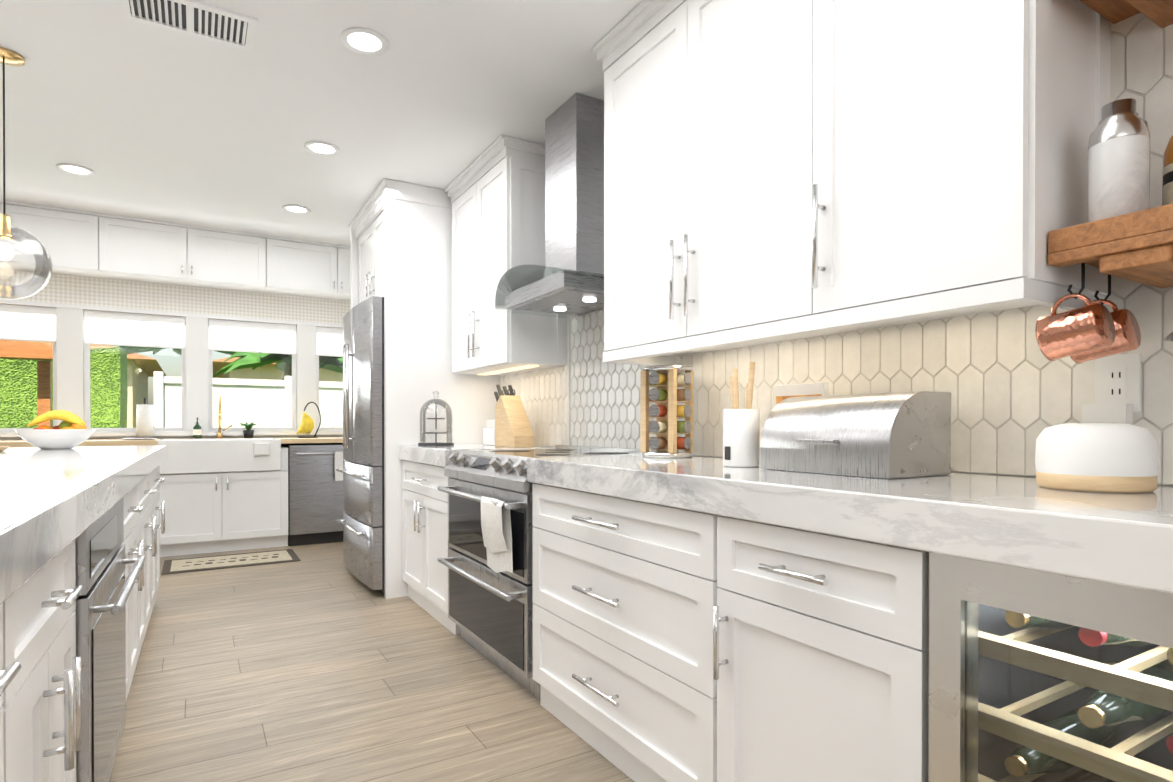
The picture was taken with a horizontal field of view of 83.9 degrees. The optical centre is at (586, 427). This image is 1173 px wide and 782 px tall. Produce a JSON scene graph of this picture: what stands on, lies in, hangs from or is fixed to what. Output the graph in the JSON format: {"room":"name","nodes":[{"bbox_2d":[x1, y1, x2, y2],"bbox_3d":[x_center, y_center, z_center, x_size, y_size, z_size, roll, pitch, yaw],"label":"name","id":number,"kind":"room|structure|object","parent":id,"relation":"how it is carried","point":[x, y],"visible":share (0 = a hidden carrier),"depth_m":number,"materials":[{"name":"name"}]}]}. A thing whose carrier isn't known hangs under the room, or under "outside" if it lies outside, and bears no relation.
{"room":"kitchen","nodes":[
{"label":"kitchen","id":0,"kind":"room"},
{"bbox_2d":[0,304,342,439],"bbox_3d":[-4.337,-0.333,5.340,5.420,2.720,0.180,0,0,-31],"label":"wall","id":1,"kind":"structure","parent":0,"point":[70,358],"depth_m":5.75,"materials":[{"name":"white paint"}]},
{"bbox_2d":[0,304,55,342],"bbox_3d":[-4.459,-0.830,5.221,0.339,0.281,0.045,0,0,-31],"label":"roller shades","id":2,"kind":"object","parent":1,"relation":"attached to","point":[27,323],"depth_m":5.21,"materials":[{"name":"fabric"}]},
{"bbox_2d":[0,340,56,432],"bbox_3d":[-4.643,-0.467,5.169,0.730,1.010,0.040,0,0,-31],"label":"window","id":3,"kind":"structure","parent":1,"relation":"in","point":[2,430],"depth_m":5.30,"materials":[{"name":"clear glass"}]},
{"bbox_2d":[0,200,102,277],"bbox_3d":[-4.442,-1.465,4.979,1.190,0.448,0.377,0,0,-31],"label":"upper cabinet","id":4,"kind":"object","parent":1,"relation":"attached to","point":[68,239],"visible":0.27,"depth_m":5.04,"materials":[{"name":"white wood"}]},
{"bbox_2d":[84,317,185,431],"bbox_3d":[-3.874,-0.469,5.628,0.720,1.010,0.040,0,0,-31],"label":"window","id":5,"kind":"structure","parent":1,"relation":"in","point":[87,377],"depth_m":5.58,"materials":[{"name":"clear glass"}]},
{"bbox_2d":[84,310,184,348],"bbox_3d":[-3.850,-0.832,5.584,0.703,0.281,0.045,0,0,-31],"label":"roller shades","id":6,"kind":"object","parent":5,"relation":"attached to","point":[102,327],"depth_m":5.57,"materials":[{"name":"fabric"}]},
{"bbox_2d":[0,299,342,436],"bbox_3d":[-4.296,-0.465,5.271,5.420,1.075,0.080,0,0,-31],"label":"trim","id":7,"kind":"structure","parent":1,"relation":"attached to","point":[55,305],"depth_m":5.69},
{"bbox_2d":[0,437,342,446],"bbox_3d":[-4.139,0.119,5.011,5.414,0.040,0.647,0,0,-31],"label":"countertop","id":8,"kind":"structure","parent":1,"relation":"attached to","point":[100,442],"depth_m":5.05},
{"bbox_2d":[121,438,156,439],"bbox_3d":[-3.584,0.090,5.233,0.240,0.014,0.240,0,0,-31],"label":"steel tray","id":9,"kind":"object","parent":8,"relation":"on","point":[138,438],"visible":1,"depth_m":5.14,"materials":[{"name":"white"}]},
{"bbox_2d":[136,398,154,437],"bbox_3d":[-3.721,-0.079,5.500,0.150,0.348,0.150,0,0,-31],"label":"paper towel holder","id":10,"kind":"object","parent":8,"relation":"on","point":[144,420],"visible":0.9,"depth_m":5.45,"materials":[{"name":"paper"}]},
{"bbox_2d":[193,418,201,438],"bbox_3d":[-3.408,0.003,5.717,0.065,0.182,0.072,0,0,-31],"label":"soap bottle","id":11,"kind":"object","parent":8,"relation":"on","point":[197,430],"visible":1,"depth_m":5.70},
{"bbox_2d":[217,394,232,437],"bbox_3d":[-3.195,-0.104,5.771,0.127,0.396,0.210,0,0,-31],"label":"brass faucet","id":12,"kind":"object","parent":8,"relation":"on","point":[219,434],"visible":1,"depth_m":5.80,"materials":[{"name":"gold metal"}]},
{"bbox_2d":[239,422,255,437],"bbox_3d":[-3.074,0.018,5.945,0.153,0.150,0.158,0,0,-31],"label":"plant","id":13,"kind":"object","parent":8,"relation":"on","point":[248,432],"visible":1,"depth_m":5.92,"materials":[{"name":"green plant"}]},
{"bbox_2d":[297,402,320,437],"bbox_3d":[-2.581,-0.075,6.064,0.216,0.334,0.170,0,0,-31],"label":"banana hanger","id":14,"kind":"object","parent":8,"relation":"on","point":[307,424],"visible":1,"depth_m":6.04,"materials":[{"name":"yellow food"}]},
{"bbox_2d":[0,269,350,324],"bbox_3d":[-4.303,-1.122,5.279,5.420,0.240,0.011,0,0,-31],"label":"tile backsplash","id":15,"kind":"structure","parent":1,"relation":"attached to","point":[80,290],"depth_m":5.71,"materials":[{"name":"beige tile"}]},
{"bbox_2d":[98,213,265,292],"bbox_3d":[-3.418,-1.468,5.590,1.190,0.448,0.377,0,0,-31],"label":"upper cabinet","id":16,"kind":"object","parent":1,"relation":"attached to","point":[143,250],"visible":1,"depth_m":5.44,"materials":[{"name":"white wood"}]},
{"bbox_2d":[208,319,295,431],"bbox_3d":[-3.105,-0.472,6.086,0.730,1.010,0.040,0,0,-31],"label":"window","id":17,"kind":"structure","parent":1,"relation":"in","point":[210,352],"depth_m":6.07,"materials":[{"name":"clear glass"}]},
{"bbox_2d":[209,319,295,354],"bbox_3d":[-3.081,-0.834,6.043,0.708,0.280,0.045,0,0,-31],"label":"roller shades","id":18,"kind":"object","parent":17,"relation":"attached to","point":[225,335],"depth_m":6.03,"materials":[{"name":"fabric"}]},
{"bbox_2d":[263,235,350,300],"bbox_3d":[-2.394,-1.472,6.200,1.190,0.448,0.377,0,0,-31],"label":"upper cabinet","id":19,"kind":"object","parent":1,"relation":"attached to","point":[301,268],"visible":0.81,"depth_m":5.96,"materials":[{"name":"white wood"}]},
{"bbox_2d":[316,333,342,430],"bbox_3d":[-2.382,-0.474,6.517,0.615,1.010,0.040,0,0,-31],"label":"window","id":20,"kind":"structure","parent":1,"relation":"in","point":[317,357],"depth_m":6.39,"materials":[{"name":"clear glass"}]},
{"bbox_2d":[316,327,342,356],"bbox_3d":[-2.515,-0.836,6.381,0.239,0.280,0.045,0,0,-31],"label":"roller shades","id":21,"kind":"object","parent":20,"relation":"attached to","point":[329,340],"depth_m":6.38,"materials":[{"name":"fabric"}]},
{"bbox_2d":[0,0,642,246],"bbox_3d":[-1.732,-1.623,0.966,5.820,0.290,10.450,0,0,-31],"label":"ceiling","id":22,"kind":"structure","parent":0,"point":[145,121],"depth_m":2.97,"materials":[{"name":"white paint"}]},
{"bbox_2d":[0,47,51,298],"bbox_3d":[-2.322,-1.000,2.603,0.295,0.972,0.295,0,0,-31],"label":"globe pendant light","id":23,"kind":"object","parent":22,"relation":"hanging from","point":[37,281],"visible":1,"depth_m":2.65,"materials":[{"name":"clear glass"}]},
{"bbox_2d":[56,163,94,175],"bbox_3d":[-2.952,-1.491,3.773,0.179,0.006,0.179,0,0,-40],"label":"recessed light","id":24,"kind":"object","parent":22,"relation":"in","point":[73,169],"depth_m":3.77,"materials":[{"name":"white"}]},
{"bbox_2d":[119,0,256,51],"bbox_3d":[-1.434,-1.480,2.361,0.420,0.011,0.230,0,0,-31],"label":"ceiling vent","id":25,"kind":"object","parent":22,"relation":"in","point":[193,18],"visible":0.98,"depth_m":2.37,"materials":[{"name":"white metal"}]},
{"bbox_2d":[282,205,310,213],"bbox_3d":[-1.984,-1.494,4.467,0.179,0.006,0.179,0,0,-37],"label":"recessed light","id":26,"kind":"object","parent":22,"relation":"in","point":[297,209],"depth_m":4.47,"materials":[{"name":"white"}]},
{"bbox_2d":[304,141,339,155],"bbox_3d":[-1.409,-1.489,3.483,0.179,0.006,0.179,0,0,35],"label":"recessed light","id":27,"kind":"object","parent":22,"relation":"in","point":[316,147],"depth_m":3.48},
{"bbox_2d":[340,27,388,55],"bbox_3d":[-0.853,-1.484,2.510,0.179,0.006,0.179,0,0,-37],"label":"recessed light","id":28,"kind":"object","parent":22,"relation":"in","point":[365,41],"depth_m":2.51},
{"bbox_2d":[109,542,633,781],"bbox_3d":[-1.732,1.077,0.981,5.820,0.050,10.450,0,0,-31],"label":"floor","id":29,"kind":"structure","parent":0,"point":[319,663],"depth_m":2.54,"materials":[{"name":"brown wood"}]},
{"bbox_2d":[159,446,287,556],"bbox_3d":[-3.130,0.599,5.587,1.000,0.853,0.661,0,0,-31],"label":"base cabinet","id":30,"kind":"object","parent":29,"relation":"on","point":[212,512],"visible":0.77,"depth_m":5.36,"materials":[{"name":"white wood"}]},
{"bbox_2d":[158,438,280,473],"bbox_3d":[-3.092,0.230,5.521,0.876,0.263,0.548,0,0,-31],"label":"farmhouse sink","id":31,"kind":"object","parent":30,"relation":"in","point":[216,455],"visible":0.92,"depth_m":5.32,"materials":[{"name":"white ceramic"}]},
{"bbox_2d":[161,549,300,574],"bbox_3d":[-2.728,1.024,5.033,0.900,0.010,0.530,0,0,-31],"label":"area rug","id":32,"kind":"object","parent":29,"relation":"on","point":[184,565],"visible":1,"depth_m":4.98,"materials":[{"name":"beige fabric"}]},
{"bbox_2d":[281,443,344,545],"bbox_3d":[-2.426,0.586,5.978,0.600,0.875,0.672,0,0,-31],"label":"dishwasher","id":33,"kind":"object","parent":29,"relation":"on","point":[315,495],"visible":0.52,"depth_m":5.70,"materials":[{"name":"silver metal"}]},
{"bbox_2d":[336,296,384,591],"bbox_3d":[-1.230,0.117,4.530,0.858,1.830,0.940,0,0,-31],"label":"refrigerator","id":34,"kind":"object","parent":29,"relation":"on","point":[362,521],"visible":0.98,"depth_m":4.09,"materials":[{"name":"silver metal"}]},
{"bbox_2d":[349,179,498,598],"bbox_3d":[-1.162,-0.232,4.569,0.752,2.527,1.070,0,0,-31],"label":"enclosure","id":35,"kind":"object","parent":29,"relation":"on","point":[401,248],"visible":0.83,"depth_m":4.04,"materials":[{"name":"white wood"}]},
{"bbox_2d":[402,460,460,634],"bbox_3d":[-0.657,0.616,3.763,0.661,0.840,0.860,0,0,-31],"label":"base cabinet","id":36,"kind":"object","parent":29,"relation":"on","point":[425,546],"visible":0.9,"depth_m":3.57,"materials":[{"name":"white wood"}]},
{"bbox_2d":[399,444,554,466],"bbox_3d":[-0.635,0.150,3.771,0.667,0.088,0.863,0,0,-31],"label":"countertop","id":37,"kind":"structure","parent":36,"relation":"on","point":[435,455],"depth_m":3.54,"materials":[{"name":"white stone"}]},
{"bbox_2d":[418,391,453,445],"bbox_3d":[-0.904,-0.058,3.920,0.210,0.325,0.210,0,0,-31],"label":"lantern","id":38,"kind":"object","parent":37,"relation":"on","point":[423,413],"visible":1,"depth_m":3.94,"materials":[{"name":"grey metal"}]},
{"bbox_2d":[483,420,494,444],"bbox_3d":[-0.521,0.029,3.963,0.160,0.150,0.180,0,0,-31],"label":"canisters","id":39,"kind":"object","parent":37,"relation":"on","point":[489,435],"visible":0.35,"depth_m":3.92,"materials":[{"name":"white ceramic"}]},
{"bbox_2d":[494,385,533,446],"bbox_3d":[-0.420,-0.072,3.715,0.120,0.354,0.313,0,0,-31],"label":"knife block","id":40,"kind":"object","parent":37,"relation":"on","point":[513,428],"visible":1,"depth_m":3.67,"materials":[{"name":"brown wood"}]},
{"bbox_2d":[437,445,655,699],"bbox_3d":[-0.208,0.568,2.985,0.727,0.945,0.915,0,0,-31],"label":"range","id":41,"kind":"object","parent":29,"relation":"on","point":[488,561],"visible":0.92,"depth_m":2.71,"materials":[{"name":"silver metal"}]},
{"bbox_2d":[532,483,720,781],"bbox_3d":[0.301,0.625,2.157,0.661,0.840,1.000,0,0,-31],"label":"base cabinet","id":42,"kind":"object","parent":29,"relation":"on","point":[624,596],"visible":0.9,"depth_m":1.90,"materials":[{"name":"white wood"}]},
{"bbox_2d":[527,455,1172,593],"bbox_3d":[0.781,0.163,1.397,0.667,0.088,2.797,0,0,-31],"label":"countertop","id":43,"kind":"structure","parent":42,"relation":"on","point":[1121,539],"depth_m":1.16,"materials":[{"name":"white stone"}]},
{"bbox_2d":[640,365,693,457],"bbox_3d":[0.312,-0.061,2.526,0.193,0.345,0.193,0,0,-31],"label":"spice rack","id":44,"kind":"object","parent":43,"relation":"on","point":[666,395],"visible":1,"depth_m":2.47,"materials":[{"name":"brown wood"}]},
{"bbox_2d":[723,362,759,466],"bbox_3d":[0.464,-0.040,1.959,0.110,0.311,0.108,0,0,-31],"label":"utensil crock","id":45,"kind":"object","parent":43,"relation":"on","point":[741,437],"visible":1,"depth_m":1.92,"materials":[{"name":"white ceramic"}]},
{"bbox_2d":[773,382,829,405],"bbox_3d":[0.685,-0.012,2.062,0.059,0.256,0.200,0,0,-31],"label":"cookbook","id":46,"kind":"object","parent":43,"relation":"on","point":[782,392],"visible":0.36,"depth_m":2.04,"materials":[{"name":"white paper"}]},
{"bbox_2d":[760,391,950,478],"bbox_3d":[0.694,0.014,1.729,0.262,0.205,0.400,0,0,-31],"label":"bread box","id":47,"kind":"object","parent":43,"relation":"on","point":[893,435],"visible":1,"depth_m":1.60,"materials":[{"name":"silver metal"}]},
{"bbox_2d":[1035,423,1158,492],"bbox_3d":[0.997,0.055,1.282,0.192,0.128,0.192,0,0,-31],"label":"diffuser","id":48,"kind":"object","parent":43,"relation":"on","point":[1108,457],"visible":1,"depth_m":1.21,"materials":[{"name":"white ceramic"}]},
{"bbox_2d":[713,516,928,781],"bbox_3d":[0.695,0.629,1.498,0.661,0.840,0.525,0,0,-31],"label":"base cabinet","id":49,"kind":"object","parent":29,"relation":"on","point":[820,657],"visible":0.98,"depth_m":1.32,"materials":[{"name":"white wood"}]},
{"bbox_2d":[929,552,1172,781],"bbox_3d":[0.974,0.631,0.998,0.654,0.840,0.600,0,0,-31],"label":"wine cooler","id":50,"kind":"object","parent":29,"relation":"on","point":[1037,676],"visible":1,"depth_m":1.04,"materials":[{"name":"silver metal"}]},
{"bbox_2d":[534,445,1172,485],"bbox_3d":[0.660,-0.316,2.401,0.150,2.720,10.450,0,0,-31],"label":"wall","id":51,"kind":"structure","parent":0,"point":[951,471],"depth_m":1.65,"materials":[{"name":"white paint"}]},
{"bbox_2d":[444,135,566,374],"bbox_3d":[-0.496,-0.915,3.804,0.388,1.152,0.898,0,0,-31],"label":"upper cabinet","id":52,"kind":"object","parent":51,"relation":"attached to","point":[495,189],"visible":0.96,"depth_m":3.51,"materials":[{"name":"white wood"}]},
{"bbox_2d":[477,365,538,375],"bbox_3d":[-0.473,-0.333,3.821,0.060,0.006,0.750,0,0,-31],"label":"under-cabinet light","id":53,"kind":"object","parent":52,"relation":"attached to","point":[509,370],"visible":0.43,"depth_m":3.69,"materials":[{"name":"white plastic"}]},
{"bbox_2d":[495,92,603,317],"bbox_3d":[-0.111,-1.029,3.031,0.517,0.915,0.850,0,0,-31],"label":"range hood","id":54,"kind":"object","parent":51,"relation":"attached to","point":[566,279],"visible":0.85,"depth_m":2.95,"materials":[{"name":"silver metal"}]},
{"bbox_2d":[597,0,842,359],"bbox_3d":[0.489,-0.866,2.193,0.347,1.140,1.081,0,0,-31],"label":"upper cabinet","id":55,"kind":"object","parent":51,"relation":"attached to","point":[779,170],"depth_m":2.09,"materials":[{"name":"white wood"}]},
{"bbox_2d":[499,13,1172,484],"bbox_3d":[0.629,-0.686,2.292,0.012,1.596,4.698,0,0,-31],"label":"tile backsplash","id":56,"kind":"structure","parent":51,"relation":"attached to","point":[1005,383],"depth_m":1.71,"materials":[{"name":"tile"}]},
{"bbox_2d":[1082,353,1140,422],"bbox_3d":[1.131,-0.084,1.409,0.042,0.147,0.090,0,0,-31],"label":"outlet","id":57,"kind":"object","parent":56,"relation":"attached to","point":[1117,388],"visible":0.96,"depth_m":1.40,"materials":[{"name":"white plastic"}]},
{"bbox_2d":[784,0,1110,331],"bbox_3d":[0.852,-0.862,1.585,0.347,1.140,0.575,0,0,-31],"label":"upper cabinet","id":58,"kind":"object","parent":51,"relation":"attached to","point":[936,148],"depth_m":1.42,"materials":[{"name":"white wood"}]},
{"bbox_2d":[1048,203,1172,287],"bbox_3d":[1.343,-0.334,0.821,0.289,0.097,1.238,0,0,-31],"label":"shelf","id":59,"kind":"object","parent":51,"relation":"attached to","point":[1136,246],"visible":1,"depth_m":1.19,"materials":[{"name":"brown wood"}]},
{"bbox_2d":[1035,263,1115,360],"bbox_3d":[0.964,-0.236,1.287,0.094,0.204,0.114,0,0,-31],"label":"copper mug","id":60,"kind":"object","parent":59,"relation":"hanging from","point":[1090,326],"visible":0.94,"depth_m":1.26,"materials":[{"name":"orange metal"}]},
{"bbox_2d":[1070,275,1140,363],"bbox_3d":[1.063,-0.236,1.346,0.094,0.204,0.114,0,0,-31],"label":"copper mug","id":61,"kind":"object","parent":59,"relation":"hanging from","point":[1128,334],"visible":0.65,"depth_m":1.31,"materials":[{"name":"orange metal"}]},
{"bbox_2d":[1088,98,1150,221],"bbox_3d":[1.019,-0.503,1.251,0.094,0.234,0.094,0,0,-31],"label":"cocktail shaker","id":62,"kind":"object","parent":59,"relation":"on","point":[1119,146],"visible":0.88,"depth_m":1.22,"materials":[{"name":"white stone"}]},
{"bbox_2d":[1163,136,1172,204],"bbox_3d":[1.158,-0.522,1.252,0.078,0.272,0.078,0,0,-31],"label":"bottle","id":63,"kind":"object","parent":59,"relation":"on","point":[1168,179],"visible":0.67,"depth_m":1.26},
{"bbox_2d":[1163,332,1172,340],"bbox_3d":[1.123,-0.243,1.166,0.140,0.160,0.140,0,0,-31],"label":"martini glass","id":64,"kind":"object","parent":59,"relation":"hanging from","point":[1169,337],"visible":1,"depth_m":1.21,"materials":[{"name":"clear glass"}]},
{"bbox_2d":[1080,0,1172,27],"bbox_3d":[1.343,-0.871,0.818,0.289,0.097,1.238,0,0,-31],"label":"shelf","id":65,"kind":"object","parent":51,"relation":"attached to","point":[1159,13],"visible":1,"depth_m":1.34,"materials":[{"name":"brown wood"}]},
{"bbox_3d":[-2.072,0.627,1.944,1.064,0.839,3.835,0,0,-30],"label":"kitchen island","id":66,"kind":"object","parent":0,"visible":0},
{"bbox_2d":[0,603,21,781],"bbox_3d":[-0.703,0.633,0.738,0.078,0.839,0.366,0,0,-30],"label":"base cabinet","id":67,"kind":"object","parent":66,"relation":"attached to","point":[9,673],"visible":0.97,"depth_m":0.88,"materials":[{"name":"white wood"}]},
{"bbox_2d":[2,540,82,781],"bbox_3d":[-0.940,0.631,1.144,0.078,0.839,0.566,0,0,-30],"label":"base cabinet","id":68,"kind":"object","parent":66,"relation":"attached to","point":[41,704],"visible":0.94,"depth_m":1.11,"materials":[{"name":"white wood"}]},
{"bbox_2d":[0,445,165,604],"bbox_3d":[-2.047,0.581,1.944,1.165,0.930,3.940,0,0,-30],"label":"countertop","id":69,"kind":"structure","parent":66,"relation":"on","point":[54,503],"depth_m":1.34,"materials":[{"name":"white stone"}]},
{"bbox_2d":[0,446,8,450],"bbox_3d":[-2.803,0.094,2.986,0.250,0.030,0.250,0,0,-31],"label":"woven tray","id":70,"kind":"object","parent":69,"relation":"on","point":[2,448],"visible":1,"depth_m":3.02,"materials":[{"name":"brown wood"}]},
{"bbox_2d":[14,410,95,448],"bbox_3d":[-2.708,0.006,3.333,0.330,0.202,0.330,0,0,-31],"label":"fruit bowl","id":71,"kind":"object","parent":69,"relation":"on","point":[71,430],"visible":1,"depth_m":3.28,"materials":[{"name":"white ceramic"}]},
{"bbox_2d":[74,497,145,781],"bbox_3d":[-1.259,0.628,1.727,0.113,0.839,0.756,0,0,-30],"label":"oven","id":72,"kind":"object","parent":66,"relation":"attached to","point":[101,561],"visible":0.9,"depth_m":1.57,"materials":[{"name":"silver metal"}]},
{"bbox_2d":[122,484,143,699],"bbox_3d":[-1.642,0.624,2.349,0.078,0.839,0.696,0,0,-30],"label":"base cabinet","id":73,"kind":"object","parent":66,"relation":"attached to","point":[134,548],"visible":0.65,"depth_m":2.39,"materials":[{"name":"white wood"}]},
{"bbox_2d":[137,473,156,657],"bbox_3d":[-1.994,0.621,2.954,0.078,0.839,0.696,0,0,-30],"label":"base cabinet","id":74,"kind":"object","parent":66,"relation":"attached to","point":[145,492],"visible":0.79,"depth_m":2.94,"materials":[{"name":"white wood"}]},
{"bbox_2d":[151,465,164,613],"bbox_3d":[-2.352,0.618,3.568,0.078,0.839,0.716,0,0,-30],"label":"base cabinet","id":75,"kind":"object","parent":66,"relation":"attached to","point":[156,480],"visible":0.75,"depth_m":3.55,"materials":[{"name":"white wood"}]},
{"label":"outside","id":76,"kind":"structure","parent":0,"visible":0},
{"bbox_3d":[-17.198,0.933,28.643,60.000,0.050,52.990,0,0,-31],"label":"lawn","id":77,"kind":"structure","parent":76,"visible":0},
{"bbox_2d":[0,340,52,426],"bbox_3d":[-7.363,0.073,5.272,4.950,1.910,0.400,0,0,-31],"label":"pergola","id":78,"kind":"object","parent":77,"relation":"on","point":[34,351],"depth_m":6.33,"materials":[{"name":"brown wood"}]},
{"bbox_2d":[0,347,127,427],"bbox_3d":[-11.044,-0.013,5.879,11.250,2.075,1.301,0,0,-31],"label":"hedge","id":79,"kind":"object","parent":77,"relation":"on","point":[114,421],"depth_m":8.24,"materials":[{"name":"green plant"}]},
{"bbox_2d":[90,344,165,427],"bbox_3d":[-19.406,-1.300,19.156,11.700,4.500,8.200,0,0,-31],"label":"house","id":80,"kind":"structure","parent":77,"relation":"on","point":[135,359],"depth_m":19.44,"materials":[{"name":"paint"}]},
{"bbox_2d":[111,345,342,379],"bbox_3d":[-7.985,-0.838,15.057,9.656,3.629,4.846,0,0,-31],"label":"palms","id":81,"kind":"object","parent":77,"relation":"on","point":[275,358],"depth_m":15.04,"materials":[{"name":"green plant"}]},
{"bbox_2d":[154,371,342,427],"bbox_3d":[-2.470,0.064,12.285,9.460,1.850,0.170,0,0,-31],"label":"fence","id":82,"kind":"object","parent":77,"relation":"on","point":[275,409],"depth_m":10.49,"materials":[{"name":"white wood"}]},
{"bbox_2d":[213,357,342,381],"bbox_3d":[-7.937,-1.397,27.745,14.200,4.600,9.200,0,0,-31],"label":"house","id":83,"kind":"structure","parent":77,"relation":"on","point":[326,374],"depth_m":21.57,"materials":[{"name":"paint"}]}
]}

